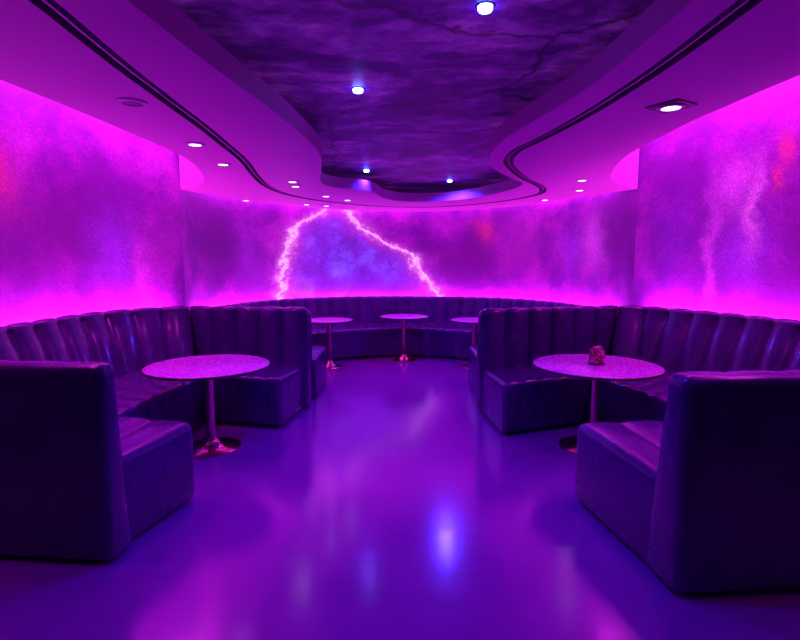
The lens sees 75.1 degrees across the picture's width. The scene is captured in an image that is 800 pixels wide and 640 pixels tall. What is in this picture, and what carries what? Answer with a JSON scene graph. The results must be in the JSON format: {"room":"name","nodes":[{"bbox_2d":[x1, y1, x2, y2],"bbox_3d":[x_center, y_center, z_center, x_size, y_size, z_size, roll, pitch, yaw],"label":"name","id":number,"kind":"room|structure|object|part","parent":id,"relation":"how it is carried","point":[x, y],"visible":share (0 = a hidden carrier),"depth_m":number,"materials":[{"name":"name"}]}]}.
{"room":"entertainment venue","nodes":[
{"label":"entertainment venue","id":0,"kind":"room"},
{"bbox_2d":[0,80,185,325],"bbox_3d":[-3.372,-0.732,4.444,0.371,3.750,4.989,1,6,7],"label":"wall","id":1,"kind":"structure","parent":0,"point":[91,219],"depth_m":5.50,"materials":[{"name":"purple paint"}]},
{"bbox_2d":[179,148,638,188],"bbox_3d":[0.102,-1.977,3.966,5.934,1.170,11.521,0,6,0],"label":"trim","id":2,"kind":"structure","parent":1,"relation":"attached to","point":[625,173],"depth_m":6.58,"materials":[{"name":"paint"}]},
{"bbox_2d":[0,357,799,639],"bbox_3d":[0.175,1.148,4.505,7.550,0.001,12.100,0,6,0],"label":"floor","id":3,"kind":"structure","parent":0,"point":[389,505],"depth_m":2.92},
{"bbox_2d":[0,360,194,559],"bbox_3d":[-2.325,0.729,3.300,1.753,1.100,0.958,1,6,5],"label":"banquette","id":4,"kind":"object","parent":3,"relation":"on","point":[79,479],"visible":1,"depth_m":2.81,"materials":[{"name":"purple leather"}]},
{"bbox_3d":[-2.390,0.752,2.936,1.687,1.065,0.220,1,6,5],"label":"backrest","id":5,"kind":"part","parent":4,"relation":"part of","materials":[{"name":"purple leather"}]},
{"bbox_3d":[-1.776,0.986,3.320,0.639,0.515,0.857,1,6,7],"label":"seat","id":6,"kind":"part","parent":4,"relation":"part of","materials":[{"name":"purple leather"}]},
{"bbox_2d":[0,306,205,430],"bbox_3d":[-2.621,0.548,4.740,1.284,1.140,2.900,0,6,0],"label":"banquette","id":7,"kind":"object","parent":3,"relation":"on","point":[129,340],"visible":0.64,"depth_m":4.98,"materials":[{"name":"purple leather"}]},
{"bbox_3d":[-2.903,0.530,4.745,0.819,1.105,2.989,1,6,11],"label":"backrest","id":8,"kind":"part","parent":7,"relation":"part of","materials":[{"name":"purple leather"}]},
{"bbox_3d":[-2.591,0.841,4.749,1.225,0.485,2.854,0,6,0],"label":"seat","id":9,"kind":"part","parent":7,"relation":"part of","materials":[{"name":"purple leather"}]},
{"bbox_2d":[141,354,269,457],"bbox_3d":[-1.670,0.763,4.573,1.050,0.750,1.050,0,6,0],"label":"pedestal table","id":10,"kind":"object","parent":3,"relation":"on","point":[206,368],"visible":0.95,"depth_m":4.52,"materials":[{"name":"stone"}]},
{"bbox_2d":[189,305,310,427],"bbox_3d":[-1.822,0.451,5.614,1.495,1.140,0.938,1,6,9],"label":"banquette","id":11,"kind":"object","parent":3,"relation":"on","point":[269,397],"visible":0.8,"depth_m":5.79,"materials":[{"name":"purple leather"}]},
{"bbox_3d":[-1.805,0.745,5.616,1.433,0.485,0.856,1,6,10],"label":"seat","id":12,"kind":"part","parent":11,"relation":"part of","materials":[{"name":"purple leather"}]},
{"bbox_2d":[308,311,326,399],"bbox_3d":[-1.696,0.373,6.574,1.409,1.080,0.975,0,6,0],"label":"banquette","id":13,"kind":"object","parent":3,"relation":"on","point":[318,361],"visible":0.13,"depth_m":6.41,"materials":[{"name":"purple leather"}]},
{"bbox_3d":[-1.720,0.392,6.251,1.347,1.045,0.200,1,6,6],"label":"backrest","id":14,"kind":"part","parent":13,"relation":"part of","materials":[{"name":"purple leather"}]},
{"bbox_3d":[-1.639,0.630,6.643,1.296,0.485,0.895,0,6,0],"label":"seat","id":15,"kind":"part","parent":13,"relation":"part of","materials":[{"name":"purple leather"}]},
{"bbox_2d":[311,317,352,369],"bbox_3d":[-1.100,0.368,8.111,0.740,0.750,0.740,0,6,0],"label":"pedestal table","id":16,"kind":"object","parent":3,"relation":"on","point":[329,321],"visible":0.82,"depth_m":8.07,"materials":[{"name":"laminate"}]},
{"bbox_2d":[223,296,584,360],"bbox_3d":[0.063,0.180,8.673,5.576,1.000,2.700,0,6,0],"label":"banquette","id":17,"kind":"object","parent":3,"relation":"on","point":[369,335],"visible":0.44,"depth_m":9.10,"materials":[{"name":"purple leather"}]},
{"bbox_3d":[0.062,0.405,8.665,5.481,0.485,2.633,0,6,0],"label":"seat","id":18,"kind":"part","parent":17,"relation":"part of","materials":[{"name":"purple leather"}]},
{"bbox_3d":[0.063,0.162,8.671,5.576,0.965,2.700,0,6,0],"label":"backrest","id":19,"kind":"part","parent":17,"relation":"part of","materials":[{"name":"purple leather"}]},
{"bbox_2d":[380,314,427,362],"bbox_3d":[0.065,0.308,8.648,0.800,0.750,0.800,0,6,0],"label":"pedestal table","id":20,"kind":"object","parent":3,"relation":"on","point":[403,358],"visible":1,"depth_m":8.59,"materials":[{"name":"laminate"}]},
{"bbox_2d":[451,317,477,368],"bbox_3d":[1.160,0.368,8.111,0.740,0.750,0.740,0,6,0],"label":"pedestal table","id":21,"kind":"object","parent":3,"relation":"on","point":[464,320],"visible":0.52,"depth_m":8.06,"materials":[{"name":"laminate"}]},
{"bbox_2d":[468,345,477,392],"bbox_3d":[1.704,0.379,6.528,1.593,1.080,1.148,0,6,0],"label":"banquette","id":22,"kind":"object","parent":3,"relation":"on","point":[472,351],"visible":0.08,"depth_m":6.67,"materials":[{"name":"purple leather"}]},
{"bbox_2d":[476,305,617,434],"bbox_3d":[1.792,0.459,5.538,1.966,1.140,0.953,-2,7,-16],"label":"banquette","id":23,"kind":"object","parent":3,"relation":"on","point":[518,397],"visible":0.85,"depth_m":5.60,"materials":[{"name":"purple leather"}]},
{"bbox_3d":[1.761,0.753,5.538,1.906,0.485,0.865,-2,7,-17],"label":"seat","id":24,"kind":"part","parent":23,"relation":"part of","materials":[{"name":"purple leather"}]},
{"bbox_2d":[533,354,665,454],"bbox_3d":[1.715,0.762,4.583,1.080,0.750,1.080,0,6,0],"label":"pedestal table","id":25,"kind":"object","parent":3,"relation":"on","point":[616,368],"visible":0.66,"depth_m":4.50,"materials":[{"name":"stone"}]},
{"bbox_2d":[588,346,604,365],"bbox_3d":[1.715,0.306,4.532,0.106,0.166,0.106,-1,6,-7],"label":"candle holder","id":26,"kind":"object","parent":25,"relation":"on","point":[596,355],"visible":1,"depth_m":4.49,"materials":[{"name":"red glass"}]},
{"bbox_2d":[575,370,799,592],"bbox_3d":[2.404,0.752,3.087,2.392,1.100,1.221,0,6,0],"label":"banquette","id":27,"kind":"object","parent":3,"relation":"on","point":[707,494],"visible":1,"depth_m":2.53,"materials":[{"name":"purple leather"}]},
{"bbox_3d":[1.674,1.003,3.161,0.932,0.515,1.130,0,6,0],"label":"seat","id":28,"kind":"part","parent":27,"relation":"part of","materials":[{"name":"purple leather"}]},
{"bbox_3d":[2.460,0.778,2.703,2.265,1.065,0.310,0,6,-4],"label":"backrest","id":29,"kind":"part","parent":27,"relation":"part of","materials":[{"name":"purple leather"}]},
{"bbox_2d":[599,305,799,422],"bbox_3d":[2.776,0.556,4.671,1.688,1.140,3.178,0,6,0],"label":"banquette","id":30,"kind":"object","parent":3,"relation":"on","point":[676,340],"visible":0.5,"depth_m":5.03,"materials":[{"name":"purple leather"}]},
{"bbox_3d":[2.745,0.848,4.685,1.625,0.485,3.123,0,6,0],"label":"seat","id":31,"kind":"part","parent":30,"relation":"part of","materials":[{"name":"purple leather"}]},
{"bbox_3d":[3.125,0.538,4.675,0.801,1.105,3.322,-2,7,-16],"label":"backrest","id":32,"kind":"part","parent":30,"relation":"part of","materials":[{"name":"purple leather"}]},
{"bbox_2d":[179,148,639,306],"bbox_3d":[0.073,-1.178,8.441,6.013,3.750,3.280,0,6,0],"label":"wall","id":33,"kind":"structure","parent":0,"point":[580,250],"depth_m":9.29,"materials":[{"name":"purple paint"}]},
{"bbox_2d":[289,185,301,187],"bbox_3d":[-1.300,-1.663,6.476,0.152,0.010,0.152,0,6,0],"label":"recessed light","id":34,"kind":"object","parent":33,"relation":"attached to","point":[293,186],"visible":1,"depth_m":6.45,"materials":[{"name":"white"}]},
{"bbox_2d":[54,0,737,206],"bbox_3d":[0.136,-1.362,3.734,3.495,0.001,10.456,0,6,0],"label":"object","id":35,"kind":"structure","parent":33,"relation":"attached to","point":[277,151],"depth_m":2.97,"materials":[{"name":"paint"}]},
{"bbox_2d":[128,0,691,201],"bbox_3d":[0.233,-1.402,3.483,2.619,0.135,9.533,0,6,0],"label":"trim","id":36,"kind":"structure","parent":33,"relation":"attached to","point":[166,14],"depth_m":2.83,"materials":[{"name":"paint"}]},
{"bbox_2d":[170,0,654,192],"bbox_3d":[0.102,-1.654,4.002,5.934,0.001,11.521,0,6,0],"label":"ceiling","id":37,"kind":"structure","parent":0,"point":[439,78],"depth_m":3.18,"materials":[{"name":"paint"}]},
{"bbox_2d":[351,86,364,93],"bbox_3d":[-0.293,-1.596,3.625,0.100,0.031,0.100,0,6,0],"label":"recessed light","id":38,"kind":"object","parent":37,"relation":"in","point":[357,89],"visible":1,"depth_m":3.60,"materials":[{"name":"white"}]},
{"bbox_2d":[475,1,495,13],"bbox_3d":[0.402,-1.465,2.453,0.100,0.031,0.100,0,6,0],"label":"recessed light","id":39,"kind":"object","parent":37,"relation":"in","point":[483,7],"visible":1,"depth_m":2.43,"materials":[{"name":"white"}]},
{"bbox_2d":[632,75,799,319],"bbox_3d":[3.591,-0.728,4.408,0.285,3.750,4.936,-1,6,-9],"label":"wall","id":40,"kind":"structure","parent":0,"point":[718,216],"depth_m":5.56,"materials":[{"name":"purple paint"}]},
{"bbox_3d":[0.160,-0.256,0.173,7.320,3.750,3.600,0,6,0],"label":"wall","id":41,"kind":"structure","parent":0,"visible":0},
{"bbox_2d":[116,97,147,107],"bbox_3d":[-1.584,-1.284,3.075,0.172,0.010,0.172,0,6,0],"label":"recessed light","id":42,"kind":"object","parent":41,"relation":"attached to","point":[129,102],"visible":1,"depth_m":3.06,"materials":[{"name":"white metal"}]},
{"bbox_2d":[185,142,204,146],"bbox_3d":[-1.643,-1.406,4.170,0.152,0.010,0.152,0,6,0],"label":"recessed light","id":43,"kind":"object","parent":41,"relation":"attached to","point":[191,144],"visible":1,"depth_m":4.15,"materials":[{"name":"white"}]},
{"bbox_2d":[215,163,230,165],"bbox_3d":[-1.708,-1.501,5.020,0.152,0.010,0.152,0,6,0],"label":"recessed light","id":44,"kind":"object","parent":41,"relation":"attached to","point":[217,164],"visible":1,"depth_m":5.00,"materials":[{"name":"white"}]},
{"bbox_2d":[29,0,762,206],"bbox_3d":[0.137,-1.381,3.732,3.679,0.038,10.640,0,6,0],"label":"trim","id":45,"kind":"structure","parent":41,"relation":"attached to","point":[40,4],"depth_m":2.71,"materials":[{"name":"black metal"}]},
{"bbox_2d":[42,0,749,205],"bbox_3d":[0.137,-1.384,3.732,3.599,0.032,10.560,0,6,0],"label":"trim","id":46,"kind":"structure","parent":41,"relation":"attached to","point":[55,6],"depth_m":2.60,"materials":[{"name":"black metal"}]},
{"bbox_2d":[0,0,799,211],"bbox_3d":[0.102,-1.395,4.031,5.934,0.001,11.521,0,6,0],"label":"ceiling","id":47,"kind":"structure","parent":41,"relation":"attached to","point":[759,51],"depth_m":2.97,"materials":[{"name":"paint"}]},
{"bbox_2d":[575,179,588,181],"bbox_3d":[2.100,-1.610,5.998,0.152,0.010,0.152,0,6,0],"label":"recessed light","id":48,"kind":"object","parent":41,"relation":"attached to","point":[577,180],"visible":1,"depth_m":5.97,"materials":[{"name":"white"}]},
{"bbox_2d":[645,98,697,113],"bbox_3d":[1.640,-1.288,3.147,0.210,0.018,0.210,-4,7,-32],"label":"recessed light","id":49,"kind":"object","parent":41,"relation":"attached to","point":[676,104],"visible":1,"depth_m":3.12,"materials":[{"name":"white"}]}
]}

